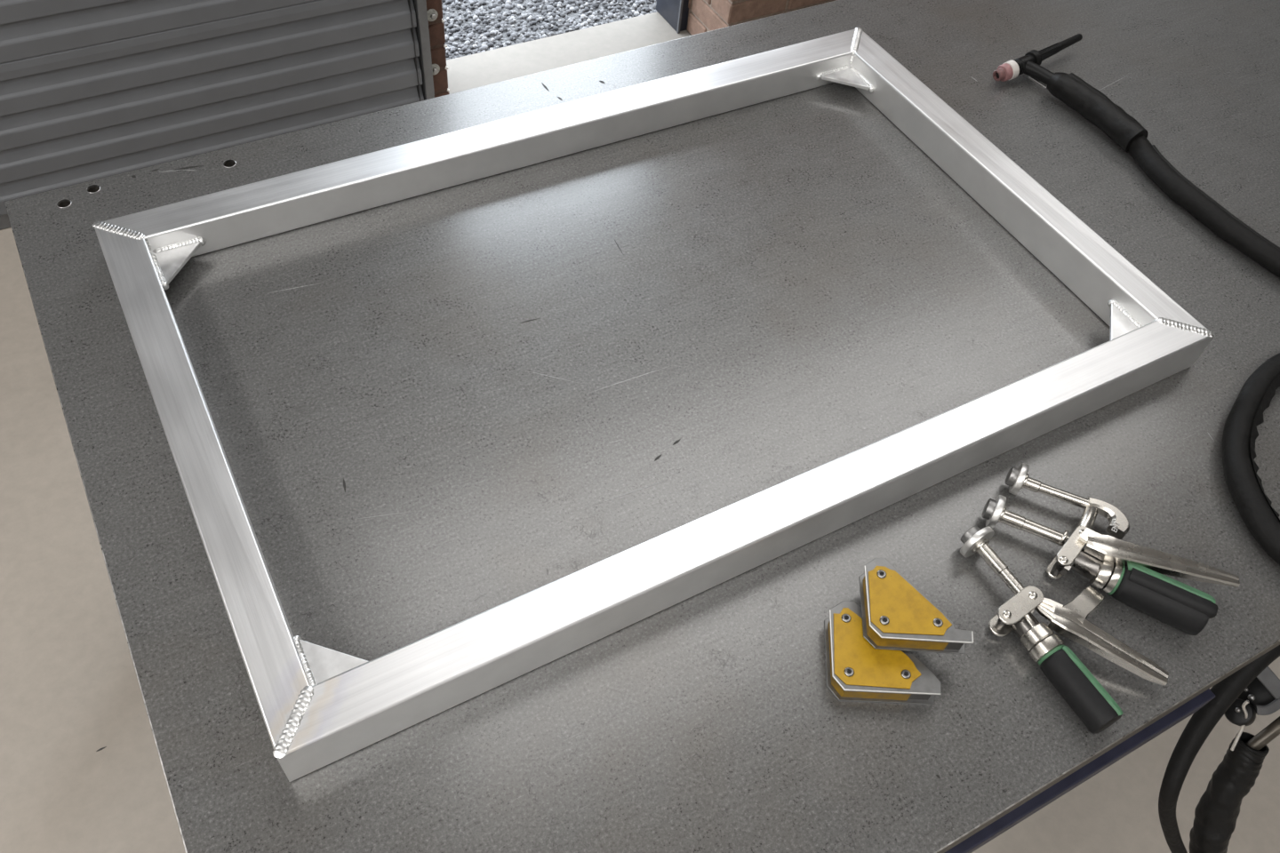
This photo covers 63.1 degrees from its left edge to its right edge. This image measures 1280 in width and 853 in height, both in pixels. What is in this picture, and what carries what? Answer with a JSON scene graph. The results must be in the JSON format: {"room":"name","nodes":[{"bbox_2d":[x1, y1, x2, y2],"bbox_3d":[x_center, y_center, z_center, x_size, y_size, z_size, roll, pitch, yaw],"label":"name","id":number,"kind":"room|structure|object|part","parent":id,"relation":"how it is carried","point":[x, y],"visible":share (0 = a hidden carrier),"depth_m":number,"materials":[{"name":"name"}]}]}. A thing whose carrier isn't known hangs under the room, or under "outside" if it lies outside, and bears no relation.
{"room":"workspace","nodes":[
{"label":"workspace","id":0,"kind":"room"},
{"bbox_2d":[425,0,449,97],"bbox_3d":[-0.519,-1.695,2.026,0.076,2.440,0.243,-21,57,-20],"label":"door frame","id":1,"kind":"structure","parent":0,"point":[436,24],"depth_m":2.77,"materials":[{"name":"brown wood"}]},
{"bbox_2d":[0,0,434,230],"bbox_3d":[-1.822,-1.093,1.423,3.062,2.454,0.056,-21,57,-20],"label":"door","id":2,"kind":"structure","parent":1,"relation":"attached to","point":[91,90],"depth_m":2.48,"materials":[{"name":"metal"}]},
{"bbox_3d":[-0.489,-1.595,1.951,0.024,2.440,0.035,-21,57,-20],"label":"guide rail","id":3,"kind":"part","parent":2,"relation":"part of","materials":[{"name":"metal"}]},
{"bbox_2d":[427,8,438,21],"bbox_3d":[-0.537,-1.060,2.688,0.033,0.033,0.006,-21,57,-20],"label":"washer","id":4,"kind":"object","parent":1,"relation":"in","point":[432,13],"depth_m":2.68,"materials":[{"name":"grey metal"}]},
{"bbox_2d":[432,64,439,75],"bbox_3d":[-0.555,-0.962,2.810,0.033,0.033,0.006,-21,57,-20],"label":"washer","id":5,"kind":"object","parent":1,"relation":"in","point":[436,68],"depth_m":2.81,"materials":[{"name":"grey metal"}]},
{"bbox_2d":[0,227,1279,852],"bbox_3d":[1.180,1.172,1.591,8.500,0.100,6.000,-21,57,-20],"label":"floor","id":6,"kind":"structure","parent":0,"point":[70,691],"depth_m":1.88,"materials":[{"name":"beige concrete"}]},
{"bbox_2d":[446,11,690,94],"bbox_3d":[-0.258,-1.075,3.193,0.899,0.123,0.222,-21,57,-20],"label":"threshold","id":7,"kind":"structure","parent":6,"relation":"on","point":[476,70],"depth_m":3.17,"materials":[{"name":"concrete"}]},
{"bbox_2d":[4,0,1279,852],"bbox_3d":[0.504,0.015,1.815,2.544,0.850,1.306,-21,57,-20],"label":"bench","id":8,"kind":"object","parent":6,"relation":"on","point":[434,412],"depth_m":1.24,"materials":[{"name":"metal"}]},
{"bbox_2d":[92,27,1214,782],"bbox_3d":[0.021,-0.170,1.330,1.198,0.064,0.769,-21,57,-20],"label":"aluminium frame","id":9,"kind":"object","parent":8,"relation":"on","point":[319,706],"visible":1,"depth_m":1.22,"materials":[{"name":"silver metal"}]},
{"bbox_3d":[-0.480,0.024,1.132,0.050,0.062,0.766,-21,57,-20],"label":"rail","id":10,"kind":"part","parent":9,"relation":"part of","materials":[{"name":"metal"}]},
{"bbox_3d":[-0.149,-0.420,1.514,1.194,0.051,0.057,-21,57,-20],"label":"rail","id":11,"kind":"part","parent":9,"relation":"part of","materials":[{"name":"metal"}]},
{"bbox_3d":[0.192,0.086,1.151,1.194,0.062,0.054,-21,57,-20],"label":"rail","id":12,"kind":"part","parent":9,"relation":"part of","materials":[{"name":"metal"}]},
{"bbox_3d":[0.520,-0.362,1.529,0.054,0.062,0.765,-21,57,-20],"label":"rail","id":13,"kind":"part","parent":9,"relation":"part of","materials":[{"name":"metal"}]},
{"bbox_2d":[824,600,941,704],"bbox_3d":[0.245,0.230,1.067,0.110,0.028,0.100,3,52,-3],"label":"magnet","id":14,"kind":"object","parent":8,"relation":"on","point":[856,671],"visible":0.99,"depth_m":1.05,"materials":[{"name":"metal"}]},
{"bbox_2d":[858,558,973,654],"bbox_3d":[0.281,0.182,1.071,0.105,0.028,0.093,4,52,-3],"label":"magnet","id":15,"kind":"object","parent":14,"relation":"on","point":[896,615],"visible":1,"depth_m":1.05,"materials":[{"name":"metal"}]},
{"bbox_2d":[960,526,1168,734],"bbox_3d":[0.436,0.197,1.102,0.130,0.043,0.240,-21,57,-20],"label":"clamp","id":16,"kind":"object","parent":8,"relation":"on","point":[1086,697],"visible":1,"depth_m":1.07,"materials":[{"name":"grey metal"}]},
{"bbox_3d":[0.394,0.160,1.127,0.016,0.015,0.083,-21,57,-20],"label":"screw rod","id":17,"kind":"part","parent":16,"relation":"part of","materials":[{"name":"silver metal"}]},
{"bbox_3d":[0.396,0.203,1.111,0.062,0.004,0.022,-28,60,-24],"label":"link plate","id":18,"kind":"part","parent":16,"relation":"part of","materials":[{"name":"silver metal"}]},
{"bbox_3d":[0.398,0.187,1.090,0.062,0.004,0.022,-28,60,-24],"label":"link plate","id":19,"kind":"part","parent":16,"relation":"part of","materials":[{"name":"silver metal"}]},
{"bbox_3d":[0.427,0.191,1.096,0.025,0.011,0.025,36,57,20],"label":"lever","id":20,"kind":"part","parent":16,"relation":"part of","materials":[{"name":"silver metal"}]},
{"bbox_3d":[0.486,0.226,1.079,0.128,0.021,0.027,26,54,14],"label":"lever","id":21,"kind":"part","parent":16,"relation":"part of","materials":[{"name":"silver metal"}]},
{"bbox_2d":[981,463,1239,635],"bbox_3d":[0.516,0.135,1.154,0.264,0.050,0.122,34,57,19],"label":"clamp","id":22,"kind":"object","parent":8,"relation":"on","point":[1132,573],"visible":0.99,"depth_m":1.13,"materials":[{"name":"grey metal"}]},
{"bbox_3d":[0.440,0.113,1.169,0.077,0.016,0.016,22,54,11],"label":"screw rod","id":23,"kind":"part","parent":22,"relation":"part of","materials":[{"name":"silver metal"}]},
{"bbox_3d":[0.472,0.147,1.162,0.018,0.004,0.062,37,58,21],"label":"link plate","id":24,"kind":"part","parent":22,"relation":"part of","materials":[{"name":"silver metal"}]},
{"bbox_3d":[0.480,0.078,1.202,0.076,0.014,0.014,22,53,11],"label":"jaw rod","id":25,"kind":"part","parent":22,"relation":"part of","materials":[{"name":"silver metal"}]},
{"bbox_3d":[0.474,0.131,1.140,0.018,0.004,0.062,37,58,21],"label":"link plate","id":26,"kind":"part","parent":22,"relation":"part of","materials":[{"name":"silver metal"}]},
{"bbox_3d":[0.506,0.106,1.180,0.015,0.017,0.037,29,55,16],"label":"jaw post","id":27,"kind":"part","parent":22,"relation":"part of","materials":[{"name":"silver metal"}]},
{"bbox_3d":[0.493,0.122,1.140,0.022,0.011,0.020,33,56,18],"label":"lever","id":28,"kind":"part","parent":22,"relation":"part of","materials":[{"name":"silver metal"}]},
{"bbox_3d":[0.567,0.148,1.130,0.170,0.020,0.027,14,52,5],"label":"lever","id":29,"kind":"part","parent":22,"relation":"part of","materials":[{"name":"silver metal"}]},
{"bbox_2d":[992,33,1279,566],"bbox_3d":[0.837,-0.257,1.490,0.395,0.044,1.047,-3,53,-8],"label":"torch","id":30,"kind":"object","parent":8,"relation":"on","point":[1240,469],"visible":1,"depth_m":1.51,"materials":[{"name":"black rubber"}]},
{"bbox_2d":[997,63,1013,81],"bbox_3d":[0.604,-0.586,1.727,0.016,0.029,0.028,-21,57,-20],"label":"cup","id":31,"kind":"object","parent":30,"relation":"on","point":[1005,70],"depth_m":1.72,"materials":[{"name":"pink ceramic"}]},
{"bbox_3d":[0.660,-0.572,1.732,0.005,0.004,0.040,-30,61,-25],"label":"switch lever","id":32,"kind":"part","parent":30,"relation":"part of","materials":[{"name":"grey metal"}]},
{"bbox_2d":[1158,645,1279,852],"bbox_3d":[0.748,0.395,1.365,0.138,0.346,0.277,21,53,11],"label":"cable","id":33,"kind":"object","parent":8,"relation":"hanging from","point":[1203,722],"visible":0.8,"depth_m":1.27,"materials":[{"name":"black rubber"}]},
{"bbox_2d":[1187,716,1279,852],"bbox_3d":[0.802,0.481,1.393,0.096,0.299,0.224,19,53,9],"label":"torch","id":34,"kind":"object","parent":33,"relation":"hanging from","point":[1236,772],"visible":0.98,"depth_m":1.36,"materials":[{"name":"black rubber"}]},
{"bbox_3d":[0.838,0.378,1.348,0.123,0.096,0.016,-25,59,-23],"label":"brown rod","id":35,"kind":"part","parent":34,"relation":"part of","materials":[{"name":"metal"}]},
{"bbox_3d":[0.768,0.367,1.335,0.048,0.049,0.035,-21,57,-20],"label":"clamp knob","id":36,"kind":"part","parent":8,"relation":"part of","materials":[{"name":"black plastic"}]},
{"bbox_3d":[0.796,0.349,1.345,0.120,0.113,0.056,-28,60,-24],"label":"hanger bracket","id":37,"kind":"part","parent":8,"relation":"part of","materials":[{"name":"grey metal"}]},
{"bbox_3d":[0.814,0.352,1.371,0.072,0.072,0.051,-21,57,-20],"label":"clamp knob","id":38,"kind":"part","parent":8,"relation":"part of","materials":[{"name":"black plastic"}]},
{"bbox_3d":[0.797,0.323,1.315,0.053,0.034,0.016,38,58,22],"label":"bracket arm","id":39,"kind":"part","parent":8,"relation":"part of","materials":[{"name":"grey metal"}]},
{"bbox_2d":[686,0,836,35],"bbox_3d":[0.861,-2.184,2.539,1.371,2.440,0.342,-21,57,-20],"label":"wall pier","id":40,"kind":"object","parent":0,"point":[704,16],"visible":0.34,"depth_m":3.11,"materials":[{"name":"beige brick"}]},
{"bbox_2d":[656,0,688,33],"bbox_3d":[0.195,-2.034,2.356,0.038,2.437,0.146,-21,57,-20],"label":"trim","id":41,"kind":"structure","parent":40,"relation":"attached to","point":[675,12],"depth_m":3.26,"materials":[{"name":"grey metal"}]},
{"label":"outside","id":42,"kind":"structure","parent":0,"visible":0},
{"bbox_2d":[442,0,656,60],"bbox_3d":[-3.446,-6.101,6.884,15.000,0.278,13.778,-21,57,-20],"label":"ground","id":43,"kind":"structure","parent":42,"point":[572,14],"depth_m":3.30,"materials":[{"name":"grey gravel"}]},
{"bbox_2d":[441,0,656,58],"bbox_3d":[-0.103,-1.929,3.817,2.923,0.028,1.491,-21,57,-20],"label":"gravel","id":44,"kind":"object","parent":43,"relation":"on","point":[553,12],"visible":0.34,"depth_m":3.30,"materials":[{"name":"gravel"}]}
]}

